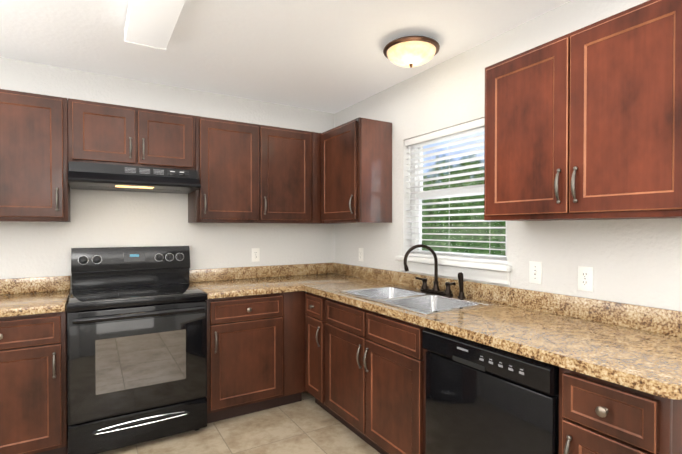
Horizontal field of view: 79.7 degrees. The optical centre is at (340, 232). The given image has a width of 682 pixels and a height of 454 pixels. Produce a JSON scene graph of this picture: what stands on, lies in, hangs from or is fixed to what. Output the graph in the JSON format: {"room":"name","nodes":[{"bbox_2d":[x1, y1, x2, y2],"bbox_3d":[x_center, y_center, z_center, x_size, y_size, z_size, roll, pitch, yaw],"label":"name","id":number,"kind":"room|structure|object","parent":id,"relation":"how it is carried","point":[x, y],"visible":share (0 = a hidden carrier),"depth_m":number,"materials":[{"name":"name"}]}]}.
{"room":"kitchen","nodes":[
{"label":"kitchen","id":0,"kind":"room"},
{"bbox_2d":[0,57,331,292],"bbox_3d":[-1.642,0.086,3.053,3.540,2.440,0.150,0,1,-31],"label":"wall","id":1,"kind":"structure","parent":0,"point":[98,218],"depth_m":3.07,"materials":[{"name":"white paint"}]},
{"bbox_2d":[0,89,70,221],"bbox_3d":[-2.023,-0.458,2.515,0.576,0.771,0.362,0,1,-31],"label":"upper cabinet","id":2,"kind":"object","parent":1,"relation":"attached to","point":[34,170],"visible":1,"depth_m":2.46,"materials":[{"name":"brown wood"}]},
{"bbox_2d":[68,98,195,169],"bbox_3d":[-1.446,-0.646,2.863,0.768,0.404,0.362,0,1,-31],"label":"upper cabinet","id":3,"kind":"object","parent":1,"relation":"attached to","point":[102,133],"visible":0.96,"depth_m":2.71,"materials":[{"name":"brown wood"}]},
{"bbox_2d":[68,161,200,193],"bbox_3d":[-1.411,-0.371,2.808,0.758,0.139,0.494,0,1,-31],"label":"range hood","id":4,"kind":"object","parent":3,"relation":"attached to","point":[95,176],"visible":1,"depth_m":2.66,"materials":[{"name":"black metal"}]},
{"bbox_2d":[188,116,258,222],"bbox_3d":[-0.912,-0.466,3.188,0.474,0.771,0.362,0,1,-31],"label":"upper cabinet","id":5,"kind":"object","parent":1,"relation":"attached to","point":[227,159],"visible":0.96,"depth_m":3.06,"materials":[{"name":"brown wood"}]},
{"bbox_2d":[252,248,259,261],"bbox_3d":[-0.734,0.189,3.511,0.070,0.115,0.008,0,1,-31],"label":"outlet","id":6,"kind":"object","parent":1,"relation":"attached to","point":[255,254],"visible":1,"depth_m":3.51,"materials":[{"name":"white plastic"}]},
{"bbox_2d":[259,125,312,223],"bbox_3d":[-0.506,-0.468,3.434,0.474,0.771,0.362,0,1,-31],"label":"upper cabinet","id":7,"kind":"object","parent":1,"relation":"attached to","point":[285,175],"visible":0.96,"depth_m":3.30,"materials":[{"name":"brown wood"}]},
{"bbox_2d":[300,132,349,223],"bbox_3d":[-0.152,-0.471,3.682,0.388,0.771,0.305,0,1,-31],"label":"cabinet filler","id":8,"kind":"object","parent":1,"relation":"attached to","point":[317,178],"visible":0.25,"depth_m":3.47,"materials":[{"name":"brown wood"}]},
{"bbox_2d":[98,391,379,453],"bbox_3d":[-0.307,1.380,0.865,3.900,0.100,5.300,0,1,-31],"label":"floor","id":9,"kind":"structure","parent":0,"point":[307,424],"depth_m":2.62,"materials":[{"name":"tile"}]},
{"bbox_2d":[0,310,67,453],"bbox_3d":[-1.947,0.877,2.404,0.575,0.873,0.655,0,1,-31],"label":"base cabinet","id":10,"kind":"object","parent":9,"relation":"on","point":[33,389],"visible":0.94,"depth_m":2.23,"materials":[{"name":"brown wood"}]},
{"bbox_2d":[0,276,70,316],"bbox_3d":[-1.952,0.369,2.406,0.574,0.140,0.638,0,1,-31],"label":"countertop","id":11,"kind":"structure","parent":10,"relation":"on","point":[32,295],"depth_m":2.59,"materials":[{"name":"stone"}]},
{"bbox_2d":[66,246,206,453],"bbox_3d":[-1.345,0.707,2.712,0.766,1.206,0.697,0,1,-31],"label":"stove","id":12,"kind":"object","parent":9,"relation":"on","point":[137,365],"visible":1,"depth_m":2.50,"materials":[{"name":"black metal"}]},
{"bbox_2d":[206,291,305,423],"bbox_3d":[-0.723,0.869,3.146,0.737,0.873,0.655,0,1,-31],"label":"base cabinet","id":13,"kind":"object","parent":9,"relation":"on","point":[255,353],"visible":0.94,"depth_m":2.88,"materials":[{"name":"brown wood"}]},
{"bbox_2d":[189,266,299,298],"bbox_3d":[-0.747,0.361,3.136,0.688,0.140,0.638,0,1,-31],"label":"countertop","id":14,"kind":"structure","parent":13,"relation":"on","point":[253,280],"depth_m":3.25,"materials":[{"name":"stone"}]},
{"bbox_2d":[305,292,335,417],"bbox_3d":[0.049,0.869,3.109,0.655,0.873,0.314,0,1,-31],"label":"base cabinet","id":15,"kind":"object","parent":9,"relation":"on","point":[315,346],"visible":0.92,"depth_m":2.93,"materials":[{"name":"brown wood"}]},
{"bbox_2d":[284,262,355,269],"bbox_3d":[-0.170,0.357,3.484,0.480,0.140,0.638,0,1,-31],"label":"backsplash","id":16,"kind":"structure","parent":15,"relation":"on","point":[314,266],"depth_m":3.80,"materials":[{"name":"stone"}]},
{"bbox_2d":[326,298,427,453],"bbox_3d":[0.390,0.875,2.547,0.655,0.873,0.994,0,1,-31],"label":"base cabinet","id":17,"kind":"object","parent":9,"relation":"on","point":[375,381],"visible":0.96,"depth_m":2.30,"materials":[{"name":"brown wood"}]},
{"bbox_2d":[272,265,681,399],"bbox_3d":[0.416,0.368,2.504,0.648,0.140,2.923,0,1,-31],"label":"countertop","id":18,"kind":"structure","parent":17,"relation":"on","point":[637,347],"depth_m":1.74,"materials":[{"name":"stone"}]},
{"bbox_2d":[337,244,497,314],"bbox_3d":[0.426,0.324,2.508,0.540,0.500,0.860,0,1,-31],"label":"sink","id":19,"kind":"object","parent":18,"relation":"in","point":[425,299],"visible":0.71,"depth_m":2.54,"materials":[{"name":"silver metal"}]},
{"bbox_2d":[404,244,465,298],"bbox_3d":[0.560,0.232,2.566,0.222,0.317,0.414,0,1,-31],"label":"faucet","id":20,"kind":"object","parent":18,"relation":"on","point":[425,292],"depth_m":2.61,"materials":[{"name":"black metal"}]},
{"bbox_2d":[422,327,558,453],"bbox_3d":[0.813,0.886,1.837,0.611,0.868,0.640,0,1,-31],"label":"dishwasher","id":21,"kind":"object","parent":9,"relation":"on","point":[483,399],"visible":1,"depth_m":1.65,"materials":[{"name":"black"}]},
{"bbox_2d":[559,367,681,453],"bbox_3d":[1.070,0.887,1.424,0.655,0.873,0.318,0,1,-31],"label":"base cabinet","id":22,"kind":"object","parent":9,"relation":"on","point":[598,416],"visible":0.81,"depth_m":1.25,"materials":[{"name":"brown wood"}]},
{"bbox_2d":[0,0,570,113],"bbox_3d":[-0.307,-1.160,0.838,3.900,0.100,5.300,0,1,-31],"label":"ceiling","id":23,"kind":"structure","parent":0,"point":[328,56],"depth_m":2.39,"materials":[{"name":"white paint"}]},
{"bbox_2d":[124,0,184,49],"bbox_3d":[-0.766,-1.075,1.741,0.212,0.088,1.228,0,1,-31],"label":"ceiling light fixture","id":24,"kind":"object","parent":23,"relation":"attached to","point":[150,23],"visible":1,"depth_m":2.00,"materials":[{"name":"white"}]},
{"bbox_2d":[383,36,439,67],"bbox_3d":[0.416,-1.053,2.423,0.332,0.146,0.332,0,1,-31],"label":"dome light","id":25,"kind":"object","parent":23,"relation":"attached to","point":[410,51],"visible":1,"depth_m":2.34,"materials":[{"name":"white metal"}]},
{"bbox_2d":[332,0,681,310],"bbox_3d":[1.296,0.100,1.823,0.150,2.440,5.300,0,1,-31],"label":"wall","id":26,"kind":"structure","parent":0,"point":[635,261],"depth_m":2.18,"materials":[{"name":"white paint"}]},
{"bbox_2d":[321,117,391,222],"bbox_3d":[0.091,-0.467,3.308,0.362,0.771,0.580,0,1,-31],"label":"upper cabinet","id":27,"kind":"object","parent":26,"relation":"attached to","point":[356,170],"visible":1,"depth_m":3.10,"materials":[{"name":"brown wood"}]},
{"bbox_2d":[359,248,362,261],"bbox_3d":[0.172,0.187,3.525,0.008,0.115,0.070,0,1,-31],"label":"outlet","id":28,"kind":"object","parent":26,"relation":"attached to","point":[360,254],"visible":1,"depth_m":3.52,"materials":[{"name":"white plastic"}]},
{"bbox_2d":[395,132,511,285],"bbox_3d":[0.733,-0.200,2.685,0.187,0.977,0.965,0,1,-31],"label":"window","id":29,"kind":"structure","parent":26,"relation":"in","point":[483,265],"depth_m":2.69,"materials":[{"name":"white"}]},
{"bbox_2d":[405,118,506,263],"bbox_3d":[0.725,-0.258,2.680,0.066,0.860,0.883,0,1,-31],"label":"window blinds","id":30,"kind":"object","parent":29,"relation":"attached to","point":[464,129],"visible":0.6,"depth_m":2.68,"materials":[{"name":"white plastic"}]},
{"bbox_2d":[529,261,541,283],"bbox_3d":[1.013,0.206,2.132,0.014,0.115,0.070,0,1,-31],"label":"electrical outlet","id":31,"kind":"object","parent":26,"relation":"attached to","point":[535,271],"visible":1,"depth_m":2.13,"materials":[{"name":"white plastic"}]},
{"bbox_2d":[484,0,681,220],"bbox_3d":[1.047,-0.439,1.730,0.362,0.760,0.870,0,1,-31],"label":"upper cabinet","id":32,"kind":"object","parent":26,"relation":"attached to","point":[584,123],"visible":1,"depth_m":1.58,"materials":[{"name":"brown wood"}]},
{"bbox_2d":[578,266,592,291],"bbox_3d":[1.147,0.215,1.917,0.008,0.115,0.070,0,1,-31],"label":"outlet","id":33,"kind":"object","parent":26,"relation":"attached to","point":[585,278],"visible":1,"depth_m":1.91,"materials":[{"name":"white plastic"}]},
{"label":"outside","id":34,"kind":"structure","parent":0,"visible":0},
{"bbox_2d":[422,131,505,255],"bbox_3d":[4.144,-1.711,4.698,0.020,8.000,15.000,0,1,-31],"label":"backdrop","id":35,"kind":"structure","parent":34,"point":[473,237],"depth_m":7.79,"materials":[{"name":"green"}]}
]}

